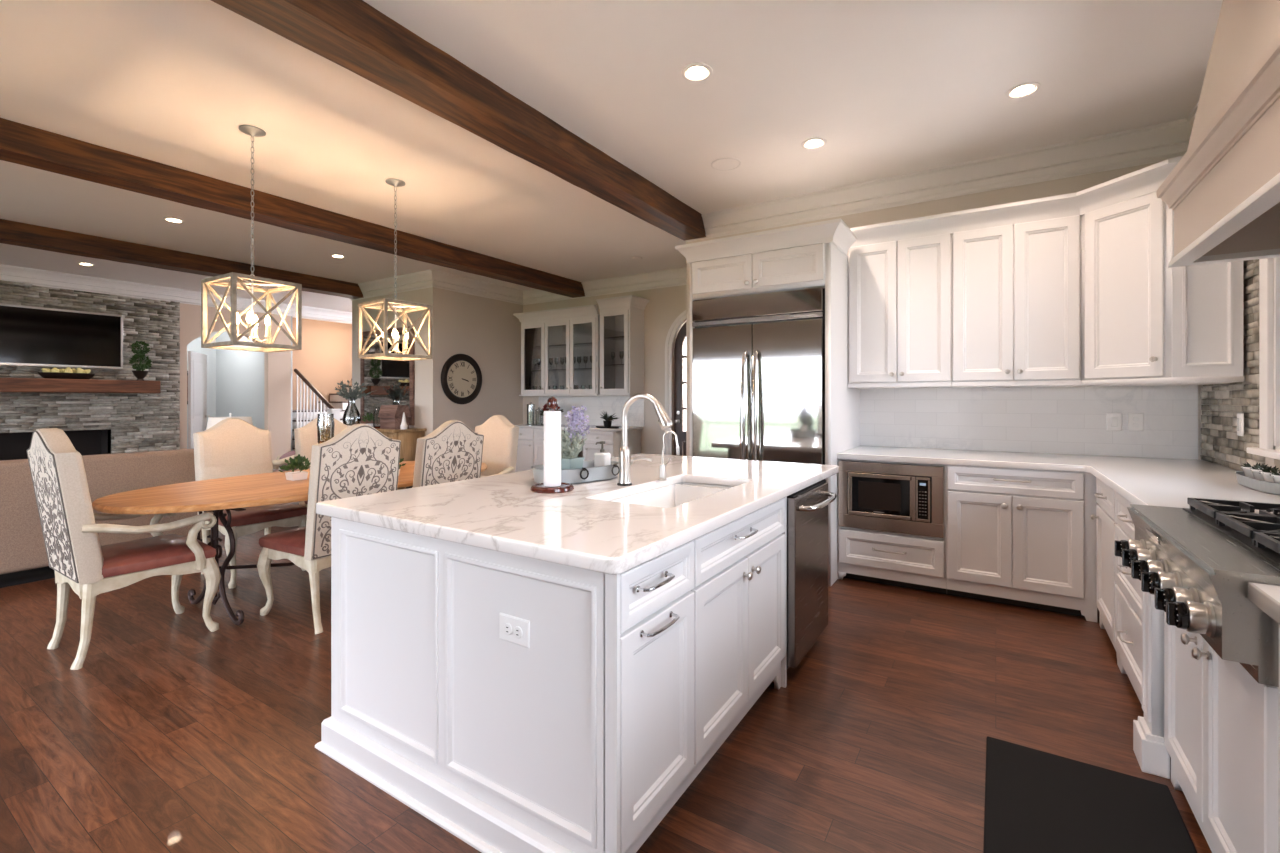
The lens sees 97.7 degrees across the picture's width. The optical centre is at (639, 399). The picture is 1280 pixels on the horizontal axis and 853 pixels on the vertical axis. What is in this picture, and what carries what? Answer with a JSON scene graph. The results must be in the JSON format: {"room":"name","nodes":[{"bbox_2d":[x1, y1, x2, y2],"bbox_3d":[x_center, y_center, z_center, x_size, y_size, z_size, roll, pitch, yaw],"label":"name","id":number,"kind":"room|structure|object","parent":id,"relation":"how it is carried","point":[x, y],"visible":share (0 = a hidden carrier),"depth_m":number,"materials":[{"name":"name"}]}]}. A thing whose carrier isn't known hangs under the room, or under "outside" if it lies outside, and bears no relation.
{"room":"kitchen","nodes":[
{"label":"kitchen","id":0,"kind":"room"},
{"bbox_2d":[0,280,179,453],"bbox_3d":[-9.289,-0.244,6.301,0.062,3.090,6.647,0,0,32],"label":"wall","id":1,"kind":"structure","parent":0,"point":[156,323],"depth_m":8.47,"materials":[{"name":"stone"}]},
{"bbox_2d":[0,425,114,460],"bbox_3d":[-8.620,0.727,7.873,0.500,0.750,1.720,0,0,32],"label":"firebox","id":2,"kind":"object","parent":1,"relation":"attached to","point":[13,446],"visible":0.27,"depth_m":8.40,"materials":[{"name":"black"}]},
{"bbox_2d":[0,303,122,368],"bbox_3d":[-8.417,-0.868,7.542,0.048,0.820,2.180,0,0,32],"label":"television","id":3,"kind":"object","parent":1,"relation":"attached to","point":[29,335],"visible":1,"depth_m":7.87,"materials":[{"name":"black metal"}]},
{"bbox_2d":[0,377,160,392],"bbox_3d":[-8.330,-0.193,7.439,0.325,0.190,3.000,0,0,32],"label":"mantel shelf","id":4,"kind":"object","parent":1,"relation":"attached to","point":[35,385],"visible":1,"depth_m":7.83,"materials":[{"name":"wood"}]},
{"bbox_2d":[38,372,94,378],"bbox_3d":[-8.043,-0.332,7.849,0.200,0.085,0.580,0,0,32],"label":"wooden bowl","id":5,"kind":"object","parent":4,"relation":"on","point":[53,375],"visible":0.91,"depth_m":7.78,"materials":[{"name":"black wood"}]},
{"bbox_2d":[128,341,151,380],"bbox_3d":[-7.630,-0.598,8.539,0.268,0.617,0.277,0,0,32],"label":"topiary plant","id":6,"kind":"object","parent":4,"relation":"on","point":[140,375],"visible":1,"depth_m":8.50,"materials":[{"name":"green plant"}]},
{"bbox_2d":[0,264,182,301],"bbox_3d":[-4.074,-1.684,2.980,12.345,0.212,6.650,0,0,32],"label":"trim","id":7,"kind":"structure","parent":1,"relation":"attached to","point":[36,277],"depth_m":8.14,"materials":[{"name":"white"}]},
{"bbox_2d":[180,290,351,322],"bbox_3d":[-6.150,-1.684,11.184,0.110,0.212,4.940,0,0,32],"label":"trim","id":8,"kind":"structure","parent":1,"relation":"attached to","point":[187,296],"depth_m":10.33,"materials":[{"name":"white"}]},
{"bbox_2d":[4,303,290,459],"bbox_3d":[-8.916,-0.244,7.083,0.150,3.093,8.370,0,0,32],"label":"wall","id":9,"kind":"structure","parent":0,"point":[277,365],"depth_m":10.26,"materials":[{"name":"beige"}]},
{"bbox_2d":[187,316,291,450],"bbox_3d":[-8.548,-0.244,10.779,3.200,3.093,3.000,0,0,32],"label":"wall","id":10,"kind":"structure","parent":0,"point":[235,378],"depth_m":11.81,"materials":[{"name":"grey"}]},
{"bbox_2d":[188,351,209,448],"bbox_3d":[-7.732,0.237,9.822,0.106,2.110,0.880,0,0,-24],"label":"door","id":11,"kind":"structure","parent":10,"relation":"in","point":[197,362],"depth_m":9.67,"materials":[{"name":"white"}]},
{"bbox_2d":[292,317,351,409],"bbox_3d":[-5.329,-0.244,11.793,4.340,3.093,3.230,0,0,32],"label":"wall","id":12,"kind":"structure","parent":0,"point":[324,359],"depth_m":12.69,"materials":[{"name":"beige"}]},
{"bbox_2d":[349,101,1198,304],"bbox_3d":[-0.187,-1.684,6.584,10.532,0.212,3.122,0,0,45],"label":"trim","id":13,"kind":"structure","parent":12,"relation":"attached to","point":[1161,142],"depth_m":4.53,"materials":[{"name":"white"}]},
{"bbox_2d":[352,287,522,435],"bbox_3d":[-3.233,-0.244,9.184,2.000,3.093,1.920,0,0,32],"label":"wall pier","id":14,"kind":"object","parent":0,"point":[486,330],"visible":0.36,"depth_m":8.46,"materials":[{"name":"paint"}]},
{"bbox_2d":[360,326,414,425],"bbox_3d":[-3.804,-0.343,8.381,1.300,1.430,0.042,0,0,32],"label":"framed mirror","id":15,"kind":"object","parent":14,"relation":"attached to","point":[393,380],"visible":0.7,"depth_m":8.37,"materials":[{"name":"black mirror"}]},
{"bbox_2d":[441,354,481,403],"bbox_3d":[-2.617,-0.303,8.241,0.050,0.750,0.750,0,0,32],"label":"wall clock","id":16,"kind":"object","parent":14,"relation":"attached to","point":[461,375],"visible":1,"depth_m":8.22,"materials":[{"name":"brown metal"}]},
{"bbox_2d":[523,285,685,454],"bbox_3d":[-0.213,-0.244,8.303,4.040,3.093,0.162,0,0,32],"label":"wall","id":17,"kind":"structure","parent":0,"point":[666,304],"depth_m":8.03,"materials":[{"name":"paint"}]},
{"bbox_2d":[513,305,599,395],"bbox_3d":[-1.201,-0.706,8.579,1.607,1.300,0.452,0,0,32],"label":"upper cabinet","id":18,"kind":"object","parent":17,"relation":"attached to","point":[569,333],"visible":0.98,"depth_m":8.59,"materials":[{"name":"white"}]},
{"bbox_2d":[537,368,596,371],"bbox_3d":[-1.144,-0.454,8.601,1.470,0.012,0.320,0,0,32],"label":"shelf","id":19,"kind":"object","parent":18,"relation":"attached to","point":[549,369],"depth_m":8.60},
{"bbox_2d":[538,342,596,348],"bbox_3d":[-1.144,-0.824,8.601,1.470,0.012,0.320,0,0,32],"label":"shelf","id":20,"kind":"object","parent":18,"relation":"attached to","point":[578,345],"depth_m":8.60,"materials":[{"name":"wood"}]},
{"bbox_2d":[596,295,648,395],"bbox_3d":[-0.250,-0.741,7.973,0.617,1.370,0.452,0,0,32],"label":"upper cabinet","id":21,"kind":"object","parent":17,"relation":"attached to","point":[621,317],"visible":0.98,"depth_m":7.95,"materials":[{"name":"white"}]},
{"bbox_2d":[665,310,685,454],"bbox_3d":[0.854,0.007,7.521,1.180,2.590,0.035,0,0,32],"label":"trim","id":22,"kind":"structure","parent":17,"relation":"attached to","point":[681,318],"depth_m":7.79,"materials":[{"name":"white"}]},
{"bbox_2d":[674,322,685,455],"bbox_3d":[0.882,0.060,7.566,0.968,2.484,0.108,0,0,32],"label":"door","id":23,"kind":"structure","parent":17,"relation":"in","point":[679,356],"depth_m":7.79,"materials":[{"name":"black glass"}]},
{"bbox_2d":[0,470,1211,852],"bbox_3d":[-4.220,1.332,6.126,16.300,0.060,12.200,0,0,32],"label":"floor","id":24,"kind":"structure","parent":0,"point":[172,734],"depth_m":2.21,"materials":[{"name":"wood"}]},
{"bbox_2d":[0,449,210,587],"bbox_3d":[-5.033,0.867,3.751,1.040,0.870,3.320,0,0,32],"label":"sofa","id":25,"kind":"object","parent":24,"relation":"on","point":[23,554],"visible":0.34,"depth_m":4.19,"materials":[{"name":"beige"}]},
{"bbox_2d":[26,428,220,669],"bbox_3d":[-2.774,0.724,3.017,0.621,1.164,0.682,0,0,32],"label":"dining chair","id":26,"kind":"object","parent":24,"relation":"on","point":[75,553],"visible":0.98,"depth_m":2.80,"materials":[{"name":"fabric"}]},
{"bbox_2d":[193,418,306,588],"bbox_3d":[-2.953,0.724,4.234,0.682,1.164,0.566,0,0,32],"label":"dining chair","id":27,"kind":"object","parent":24,"relation":"on","point":[232,447],"visible":0.61,"depth_m":4.22,"materials":[{"name":"fabric"}]},
{"bbox_2d":[272,455,295,471],"bbox_3d":[-4.027,0.882,6.617,0.783,0.840,0.847,0,0,-18],"label":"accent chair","id":28,"kind":"object","parent":24,"relation":"on","point":[276,463],"visible":0.11,"depth_m":6.21,"materials":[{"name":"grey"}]},
{"bbox_2d":[92,461,487,624],"bbox_3d":[-2.189,0.925,3.990,1.338,0.746,2.519,0,0,32],"label":"dining table","id":29,"kind":"object","parent":24,"relation":"on","point":[236,493],"visible":0.52,"depth_m":3.29,"materials":[{"name":"brown wood"}]},
{"bbox_2d":[279,454,310,480],"bbox_3d":[-2.374,0.461,3.853,0.200,0.179,0.209,0,0,32],"label":"table plant","id":30,"kind":"object","parent":29,"relation":"on","point":[297,462],"visible":0.99,"depth_m":3.83,"materials":[{"name":"green plant"}]},
{"bbox_2d":[317,414,334,443],"bbox_3d":[-2.213,0.325,3.934,0.110,0.452,0.110,0,0,32],"label":"hurricane","id":31,"kind":"object","parent":29,"relation":"on","point":[319,423],"visible":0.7,"depth_m":3.92,"materials":[{"name":"glass"}]},
{"bbox_2d":[294,369,341,428],"bbox_3d":[-6.019,0.352,10.354,1.457,1.900,0.180,0,0,32],"label":"stair railing","id":32,"kind":"object","parent":24,"relation":"on","point":[330,409],"visible":0.42,"depth_m":10.43,"materials":[{"name":"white wood"}]},
{"bbox_2d":[292,409,349,450],"bbox_3d":[-6.481,0.762,11.418,2.560,1.080,1.140,0,0,32],"label":"stairs","id":33,"kind":"structure","parent":24,"relation":"on","point":[294,412],"depth_m":11.20,"materials":[{"name":"white"}]},
{"bbox_2d":[294,415,348,516],"bbox_3d":[-2.569,0.724,4.837,0.682,1.164,0.566,0,0,32],"label":"dining chair","id":34,"kind":"object","parent":24,"relation":"on","point":[305,436],"visible":0.14,"depth_m":4.80,"materials":[{"name":"fabric"}]},
{"bbox_2d":[257,424,400,633],"bbox_3d":[-1.881,0.724,3.421,0.682,1.164,0.566,0,0,32],"label":"dining chair","id":35,"kind":"object","parent":24,"relation":"on","point":[360,460],"visible":0.59,"depth_m":3.19,"materials":[{"name":"fabric"}]},
{"bbox_2d":[318,379,351,417],"bbox_3d":[-6.336,0.132,13.098,1.000,2.340,1.870,0,0,32],"label":"stairs","id":36,"kind":"structure","parent":24,"relation":"on","point":[338,402],"depth_m":12.44,"materials":[{"name":"white"}]},
{"bbox_2d":[377,428,426,489],"bbox_3d":[-3.806,0.855,8.080,1.580,0.895,0.508,0,0,32],"label":"sideboard","id":37,"kind":"object","parent":24,"relation":"on","point":[408,437],"visible":0.07,"depth_m":7.64,"materials":[{"name":"brown"}]},
{"bbox_2d":[335,380,376,425],"bbox_3d":[-4.202,0.058,8.212,0.501,0.697,0.417,0,0,14],"label":"vase","id":38,"kind":"object","parent":37,"relation":"on","point":[353,393],"visible":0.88,"depth_m":8.21,"materials":[{"name":"silver"}]},
{"bbox_2d":[378,405,410,428],"bbox_3d":[-3.411,0.241,7.768,0.380,0.330,0.260,0,0,32],"label":"wooden box","id":39,"kind":"object","parent":37,"relation":"on","point":[390,416],"visible":0.98,"depth_m":7.66,"materials":[{"name":"wood"}]},
{"bbox_2d":[413,420,483,487],"bbox_3d":[-1.524,0.724,3.982,0.682,1.164,0.566,0,0,32],"label":"dining chair","id":40,"kind":"object","parent":24,"relation":"on","point":[452,452],"visible":0.52,"depth_m":3.77,"materials":[{"name":"fabric"}]},
{"bbox_2d":[475,415,518,477],"bbox_3d":[-1.486,0.724,4.984,0.621,1.164,0.682,0,0,32],"label":"dining chair","id":41,"kind":"object","parent":24,"relation":"on","point":[500,442],"visible":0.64,"depth_m":5.09,"materials":[{"name":"fabric"}]},
{"bbox_2d":[315,484,786,852],"bbox_3d":[-0.087,0.866,2.575,1.388,0.872,2.030,0,0,32],"label":"base cabinet","id":42,"kind":"object","parent":24,"relation":"on","point":[513,703],"visible":0.91,"depth_m":1.70,"materials":[{"name":"white"}]},
{"bbox_2d":[500,612,529,647],"bbox_3d":[-0.360,0.660,1.599,0.118,0.076,0.006,0,0,32],"label":"outlet","id":43,"kind":"object","parent":42,"relation":"attached to","point":[514,626],"depth_m":1.60,"materials":[{"name":"white plastic"}]},
{"bbox_2d":[514,626,522,637],"bbox_3d":[-0.346,0.660,1.584,0.033,0.033,0.004,0,0,32],"label":"receptacle","id":44,"kind":"object","parent":42,"relation":"attached to","point":[518,630],"depth_m":1.58,"materials":[{"name":"white"}]},
{"bbox_2d":[316,453,838,574],"bbox_3d":[-0.028,0.408,2.692,1.390,0.042,2.288,0,0,32],"label":"countertop","id":45,"kind":"structure","parent":42,"relation":"on","point":[582,527],"depth_m":1.95,"materials":[{"name":"stone"}]},
{"bbox_2d":[530,397,573,493],"bbox_3d":[-0.375,0.187,2.390,0.186,0.400,0.186,0,0,32],"label":"paper towel holder","id":46,"kind":"object","parent":45,"relation":"on","point":[552,404],"visible":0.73,"depth_m":2.35,"materials":[{"name":"brown wood"}]},
{"bbox_2d":[544,411,560,486],"bbox_3d":[-0.375,0.208,2.390,0.074,0.318,0.074,0,0,32],"label":"paper towel roll","id":47,"kind":"object","parent":46,"relation":"on","point":[552,419],"visible":0.98,"depth_m":2.36,"materials":[{"name":"white"}]},
{"bbox_2d":[531,460,619,483],"bbox_3d":[-0.303,0.350,2.707,0.472,0.074,0.272,0,0,-44],"label":"tray","id":48,"kind":"object","parent":45,"relation":"on","point":[588,472],"visible":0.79,"depth_m":2.60,"materials":[{"name":"grey"}]},
{"bbox_2d":[543,405,589,469],"bbox_3d":[-0.347,0.199,2.631,0.213,0.355,0.212,0,0,-1],"label":"lavender","id":49,"kind":"object","parent":48,"relation":"on","point":[571,446],"visible":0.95,"depth_m":2.60,"materials":[{"name":"purple plant"}]},
{"bbox_2d":[561,457,583,469],"bbox_3d":[-0.335,0.325,2.620,0.106,0.105,0.106,0,0,32],"label":"pot","id":50,"kind":"object","parent":48,"relation":"on","point":[566,462],"depth_m":2.58,"materials":[{"name":"teal ceramic"}]},
{"bbox_2d":[594,441,610,466],"bbox_3d":[-0.192,0.292,2.790,0.076,0.170,0.066,0,0,32],"label":"soap dispenser","id":51,"kind":"object","parent":48,"relation":"on","point":[602,458],"visible":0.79,"depth_m":2.77,"materials":[{"name":"white ceramic"}]},
{"bbox_2d":[594,452,610,466],"bbox_3d":[-0.187,0.320,2.787,0.066,0.114,0.066,0,0,32],"label":"bottle","id":52,"kind":"object","parent":51,"relation":"attached to","point":[600,458],"depth_m":2.76,"materials":[{"name":"white ceramic"}]},
{"bbox_2d":[617,393,672,485],"bbox_3d":[0.048,0.178,2.520,0.282,0.417,0.170,0,0,32],"label":"kitchen faucet","id":53,"kind":"object","parent":45,"relation":"on","point":[625,460],"visible":1,"depth_m":2.51,"materials":[{"name":"grey"}]},
{"bbox_2d":[658,430,679,480],"bbox_3d":[0.134,0.266,2.663,0.076,0.241,0.102,0,0,-25],"label":"water tap","id":54,"kind":"object","parent":45,"relation":"on","point":[662,473],"visible":1,"depth_m":2.67,"materials":[{"name":"silver metal"}]},
{"bbox_2d":[612,482,731,507],"bbox_3d":[0.162,0.523,2.446,0.415,0.188,0.850,0,0,32],"label":"sink","id":55,"kind":"object","parent":45,"relation":"in","point":[664,497],"visible":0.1,"depth_m":2.70,"materials":[{"name":"white ceramic"}]},
{"bbox_2d":[515,428,640,471],"bbox_3d":[-0.999,0.866,8.299,1.960,0.872,0.693,0,0,32],"label":"bar cabinet","id":56,"kind":"object","parent":24,"relation":"on","point":[530,450],"visible":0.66,"depth_m":7.99,"materials":[{"name":"white"}]},
{"bbox_2d":[514,424,642,430],"bbox_3d":[-0.987,0.409,8.308,2.010,0.035,0.675,0,0,32],"label":"countertop","id":57,"kind":"structure","parent":56,"relation":"on","point":[538,426],"depth_m":7.99,"materials":[{"name":"white stone"}]},
{"bbox_2d":[596,410,619,427],"bbox_3d":[-0.464,0.269,7.761,0.360,0.245,0.284,0,0,32],"label":"plant","id":58,"kind":"object","parent":57,"relation":"on","point":[607,422],"visible":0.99,"depth_m":7.75,"materials":[{"name":"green plant"}]},
{"bbox_2d":[692,287,824,479],"bbox_3d":[1.071,0.256,4.530,1.030,2.092,1.008,0,0,32],"label":"refrigerator","id":59,"kind":"object","parent":24,"relation":"on","point":[759,359],"visible":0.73,"depth_m":4.13,"materials":[{"name":"grey"}]},
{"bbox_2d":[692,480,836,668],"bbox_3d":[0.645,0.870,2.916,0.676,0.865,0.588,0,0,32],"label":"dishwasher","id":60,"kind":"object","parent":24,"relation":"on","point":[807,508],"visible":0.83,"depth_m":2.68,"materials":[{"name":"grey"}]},
{"bbox_2d":[675,218,859,585],"bbox_3d":[1.104,0.038,4.568,1.276,2.528,1.062,0,0,32],"label":"tall cabinet","id":61,"kind":"object","parent":24,"relation":"on","point":[812,255],"visible":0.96,"depth_m":4.09,"materials":[{"name":"white"}]},
{"bbox_2d":[838,459,946,593],"bbox_3d":[1.918,0.866,4.167,0.692,0.872,0.830,0,0,32],"label":"base cabinet","id":62,"kind":"object","parent":24,"relation":"on","point":[917,562],"visible":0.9,"depth_m":3.86,"materials":[{"name":"white"}]},
{"bbox_2d":[839,461,943,537],"bbox_3d":[1.836,0.678,4.045,0.668,0.468,0.484,0,0,32],"label":"microwave","id":63,"kind":"object","parent":62,"relation":"in","point":[896,498],"visible":0.99,"depth_m":3.83,"materials":[{"name":"grey"}]},
{"bbox_2d":[843,573,946,593],"bbox_3d":[1.761,1.252,3.923,0.690,0.100,0.010,0,0,32],"label":"toe kick","id":64,"kind":"object","parent":62,"relation":"attached to","point":[852,576],"depth_m":3.90,"materials":[{"name":"grey"}]},
{"bbox_2d":[946,465,1096,621],"bbox_3d":[2.536,0.866,3.773,0.775,0.872,0.830,0,0,32],"label":"base cabinet","id":65,"kind":"object","parent":24,"relation":"on","point":[1026,538],"visible":0.99,"depth_m":3.44,"materials":[{"name":"white"}]},
{"bbox_2d":[947,589,1084,616],"bbox_3d":[2.381,1.252,3.529,0.775,0.100,0.010,0,0,32],"label":"toe kick","id":66,"kind":"object","parent":65,"relation":"attached to","point":[1062,610],"depth_m":3.53,"materials":[{"name":"grey"}]},
{"bbox_2d":[983,736,1196,852],"bbox_3d":[1.231,1.294,1.510,0.515,0.016,1.170,0,0,32],"label":"floor mat","id":67,"kind":"object","parent":24,"relation":"on","point":[1037,801],"visible":1,"depth_m":1.76,"materials":[{"name":"black rubber"}]},
{"bbox_2d":[1091,477,1118,666],"bbox_3d":[2.708,0.866,2.822,0.645,0.872,0.610,0,0,32],"label":"base cabinet","id":68,"kind":"object","parent":24,"relation":"on","point":[1105,496],"visible":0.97,"depth_m":2.98,"materials":[{"name":"white"}]},
{"bbox_2d":[1115,492,1141,704],"bbox_3d":[2.330,0.866,2.230,0.645,0.872,0.785,0,0,32],"label":"base cabinet","id":69,"kind":"object","parent":24,"relation":"on","point":[1128,592],"visible":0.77,"depth_m":2.46,"materials":[{"name":"white"}]},
{"bbox_2d":[837,446,1279,513],"bbox_3d":[2.112,0.407,3.163,2.099,0.040,2.326,0,0,32],"label":"countertop","id":70,"kind":"structure","parent":69,"relation":"on","point":[1165,482],"depth_m":3.20,"materials":[{"name":"white stone"}]},
{"bbox_2d":[1235,471,1279,494],"bbox_3d":[2.728,0.361,2.412,0.168,0.051,0.498,0,0,32],"label":"serving tray","id":71,"kind":"object","parent":70,"relation":"on","point":[1264,486],"visible":0.76,"depth_m":2.35,"materials":[{"name":"grey"}]},
{"bbox_2d":[1240,462,1268,478],"bbox_3d":[2.807,0.330,2.548,0.097,0.091,0.096,0,0,-21],"label":"potted succulent","id":72,"kind":"object","parent":71,"relation":"in","point":[1246,468],"visible":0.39,"depth_m":2.55,"materials":[{"name":"ceramic"}]},
{"bbox_2d":[1241,466,1262,478],"bbox_3d":[2.809,0.342,2.550,0.090,0.068,0.090,0,0,32],"label":"pot","id":73,"kind":"object","parent":72,"relation":"attached to","point":[1246,469],"depth_m":2.55,"materials":[{"name":"white ceramic"}]},
{"bbox_2d":[1250,465,1279,480],"bbox_3d":[2.749,0.331,2.459,0.099,0.090,0.094,0,0,-23],"label":"potted succulent","id":74,"kind":"object","parent":71,"relation":"in","point":[1256,474],"visible":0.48,"depth_m":2.46,"materials":[{"name":"ceramic"}]},
{"bbox_2d":[1259,467,1279,482],"bbox_3d":[2.691,0.332,2.364,0.101,0.088,0.100,0,0,32],"label":"potted succulent","id":75,"kind":"object","parent":71,"relation":"in","point":[1265,472],"visible":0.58,"depth_m":2.37,"materials":[{"name":"grey plant"}]},
{"bbox_2d":[1133,591,1169,778],"bbox_3d":[1.824,0.866,1.995,0.074,0.872,0.145,0,0,32],"label":"column","id":76,"kind":"structure","parent":24,"relation":"on","point":[1151,753],"depth_m":1.94,"materials":[{"name":"white"}]},
{"bbox_2d":[1164,612,1278,852],"bbox_3d":[1.805,0.952,1.399,0.638,0.700,0.870,0,0,32],"label":"base cabinet","id":77,"kind":"object","parent":24,"relation":"on","point":[1221,725],"visible":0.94,"depth_m":1.46,"materials":[{"name":"white"}]},
{"bbox_2d":[1279,624,1279,852],"bbox_3d":[0.732,0.866,-0.285,0.638,0.872,3.105,0,0,32],"label":"base cabinet","id":78,"kind":"object","parent":24,"relation":"on","point":[1279,624],"visible":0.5,"depth_m":1.13,"materials":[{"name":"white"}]},
{"bbox_2d":[1248,582,1279,623],"bbox_3d":[0.748,0.407,-0.300,0.680,0.040,3.097,0,0,32],"label":"countertop","id":79,"kind":"structure","parent":78,"relation":"on","point":[1266,597],"depth_m":1.12,"materials":[{"name":"white stone"}]},
{"bbox_2d":[1114,498,1279,686],"bbox_3d":[1.763,0.466,1.436,0.749,0.272,0.907,0,0,32],"label":"gas cooktop","id":80,"kind":"object","parent":79,"relation":"in","point":[1198,564],"visible":1,"depth_m":1.37,"materials":[{"name":"silver metal"}]},
{"bbox_3d":[-4.726,1.022,6.448,0.560,0.560,0.560,0,0,32],"label":"side table","id":81,"kind":"object","parent":24,"relation":"on","visible":0},
{"bbox_2d":[206,413,252,429],"bbox_3d":[-4.726,0.446,6.448,0.480,0.590,0.480,0,0,32],"label":"table lamp","id":82,"kind":"object","parent":81,"relation":"on","point":[212,421],"visible":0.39,"depth_m":6.29,"materials":[{"name":"white fabric"}]},
{"bbox_2d":[0,0,1222,323],"bbox_3d":[-4.220,-1.841,6.126,16.300,0.100,12.200,0,0,32],"label":"ceiling","id":83,"kind":"structure","parent":0,"point":[892,88],"depth_m":3.39,"materials":[{"name":"paint"}]},
{"bbox_2d":[0,219,363,298],"bbox_3d":[-6.567,-1.690,5.391,0.256,0.199,8.040,0,0,32],"label":"ceiling beam","id":84,"kind":"structure","parent":83,"relation":"attached to","point":[11,232],"depth_m":6.51,"materials":[{"name":"wood"}]},
{"bbox_2d":[201,125,301,351],"bbox_3d":[-2.577,-1.064,3.716,0.415,1.452,0.415,0,0,30],"label":"pendant light","id":85,"kind":"object","parent":83,"relation":"hanging from","point":[252,328],"visible":1,"depth_m":3.70,"materials":[{"name":"grey"}]},
{"bbox_2d":[0,118,584,297],"bbox_3d":[-3.578,-1.690,4.537,0.256,0.199,9.810,0,0,32],"label":"ceiling beam","id":86,"kind":"structure","parent":83,"relation":"attached to","point":[22,144],"depth_m":4.66,"materials":[{"name":"wood"}]},
{"bbox_2d":[358,179,432,360],"bbox_3d":[-2.013,-1.064,4.602,0.415,1.452,0.415,0,0,36],"label":"pendant light","id":87,"kind":"object","parent":83,"relation":"hanging from","point":[396,183],"visible":1,"depth_m":4.58,"materials":[{"name":"grey"}]},
{"bbox_2d":[211,0,705,240],"bbox_3d":[-1.594,-1.690,2.183,0.251,0.199,7.970,0,0,32],"label":"ceiling beam","id":88,"kind":"structure","parent":83,"relation":"attached to","point":[353,35],"depth_m":3.00,"materials":[{"name":"wood"}]},
{"bbox_2d":[681,63,712,81],"bbox_3d":[0.312,-1.786,3.055,0.170,0.007,0.170,0,0,32],"label":"recessed light","id":89,"kind":"object","parent":83,"relation":"in","point":[695,72],"visible":1,"depth_m":3.05,"materials":[{"name":"white"}]},
{"bbox_2d":[711,158,740,170],"bbox_3d":[0.654,-1.788,4.247,0.230,0.006,0.230,0,0,32],"label":"ceiling speaker","id":90,"kind":"object","parent":83,"relation":"attached to","point":[722,164],"visible":1,"depth_m":4.25,"materials":[{"name":"white"}]},
{"bbox_2d":[801,137,826,148],"bbox_3d":[1.214,-1.786,3.900,0.170,0.007,0.170,0,0,32],"label":"recessed light","id":91,"kind":"object","parent":83,"relation":"in","point":[812,143],"visible":1,"depth_m":3.90,"materials":[{"name":"white"}]},
{"bbox_2d":[1005,82,1040,98],"bbox_3d":[2.215,-1.786,3.232,0.170,0.007,0.170,0,0,32],"label":"recessed light","id":92,"kind":"object","parent":83,"relation":"in","point":[1022,90],"visible":1,"depth_m":3.23,"materials":[{"name":"white"}]},
{"bbox_2d":[684,339,685,430],"bbox_3d":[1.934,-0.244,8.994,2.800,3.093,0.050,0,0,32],"label":"door glass","id":93,"kind":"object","parent":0,"point":[685,339],"depth_m":9.69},
{"bbox_2d":[686,162,1204,504],"bbox_3d":[2.089,-0.244,4.663,3.755,3.093,0.150,0,0,32],"label":"wall","id":94,"kind":"structure","parent":0,"point":[1074,184],"depth_m":4.31,"materials":[{"name":"paint"}]},
{"bbox_2d":[848,233,954,388],"bbox_3d":[2.017,-0.645,4.314,0.703,1.105,0.510,0,0,32],"label":"upper cabinet","id":95,"kind":"object","parent":94,"relation":"attached to","point":[900,291],"visible":0.98,"depth_m":4.11,"materials":[{"name":"white"}]},
{"bbox_2d":[850,157,1181,246],"bbox_3d":[2.441,-1.237,3.674,2.107,0.128,0.361,0,0,44],"label":"trim","id":96,"kind":"structure","parent":95,"relation":"attached to","point":[1147,180],"depth_m":3.68,"materials":[{"name":"white"}]},
{"bbox_2d":[952,215,1081,387],"bbox_3d":[2.619,-0.645,3.930,0.723,1.105,0.510,0,0,32],"label":"upper cabinet","id":97,"kind":"object","parent":94,"relation":"attached to","point":[1016,288],"visible":1,"depth_m":3.74,"materials":[{"name":"white"}]},
{"bbox_2d":[860,385,1197,459],"bbox_3d":[2.727,0.124,4.160,2.069,0.524,0.012,0,0,32],"label":"tiled wall","id":98,"kind":"structure","parent":94,"relation":"attached to","point":[1066,419],"depth_m":4.06,"materials":[{"name":"tile"}]},
{"bbox_2d":[1107,413,1121,430],"bbox_3d":[3.242,0.152,3.819,0.080,0.120,0.011,0,0,32],"label":"light switch","id":99,"kind":"object","parent":98,"relation":"attached to","point":[1114,420],"visible":1,"depth_m":3.81,"materials":[{"name":"white plastic"}]},
{"bbox_2d":[1128,413,1143,430],"bbox_3d":[3.336,0.152,3.759,0.080,0.120,0.010,0,0,32],"label":"outlet","id":100,"kind":"object","parent":98,"relation":"attached to","point":[1135,420],"visible":1,"depth_m":3.76,"materials":[{"name":"white plastic"}]},
{"bbox_2d":[1200,258,1279,470],"bbox_3d":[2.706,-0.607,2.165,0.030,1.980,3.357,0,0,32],"label":"stone wall","id":101,"kind":"structure","parent":0,"point":[1219,445],"depth_m":2.99,"materials":[{"name":"stone"}]},
{"bbox_2d":[1078,191,1244,385],"bbox_3d":[3.109,-0.670,3.433,0.633,1.155,0.822,0,0,32],"label":"upper cabinet","id":102,"kind":"object","parent":101,"relation":"attached to","point":[1145,322],"visible":0.84,"depth_m":3.19,"materials":[{"name":"white"}]},
{"bbox_2d":[1157,0,1279,267],"bbox_3d":[1.830,-1.136,1.389,0.585,1.306,1.270,0,0,32],"label":"range hood","id":103,"kind":"object","parent":101,"relation":"attached to","point":[1223,194],"visible":1,"depth_m":1.60,"materials":[{"name":"beige"}]},
{"bbox_2d":[1237,413,1243,435],"bbox_3d":[3.174,0.132,2.958,0.011,0.120,0.080,0,0,32],"label":"light switch","id":104,"kind":"object","parent":101,"relation":"attached to","point":[1240,416],"visible":1,"depth_m":2.94,"materials":[{"name":"white plastic"}]},
{"bbox_2d":[1246,257,1279,459],"bbox_3d":[2.830,-0.488,2.247,0.210,1.520,1.290,0,0,32],"label":"window","id":105,"kind":"structure","parent":101,"relation":"in","point":[1265,449],"depth_m":2.71,"materials":[{"name":"white"}]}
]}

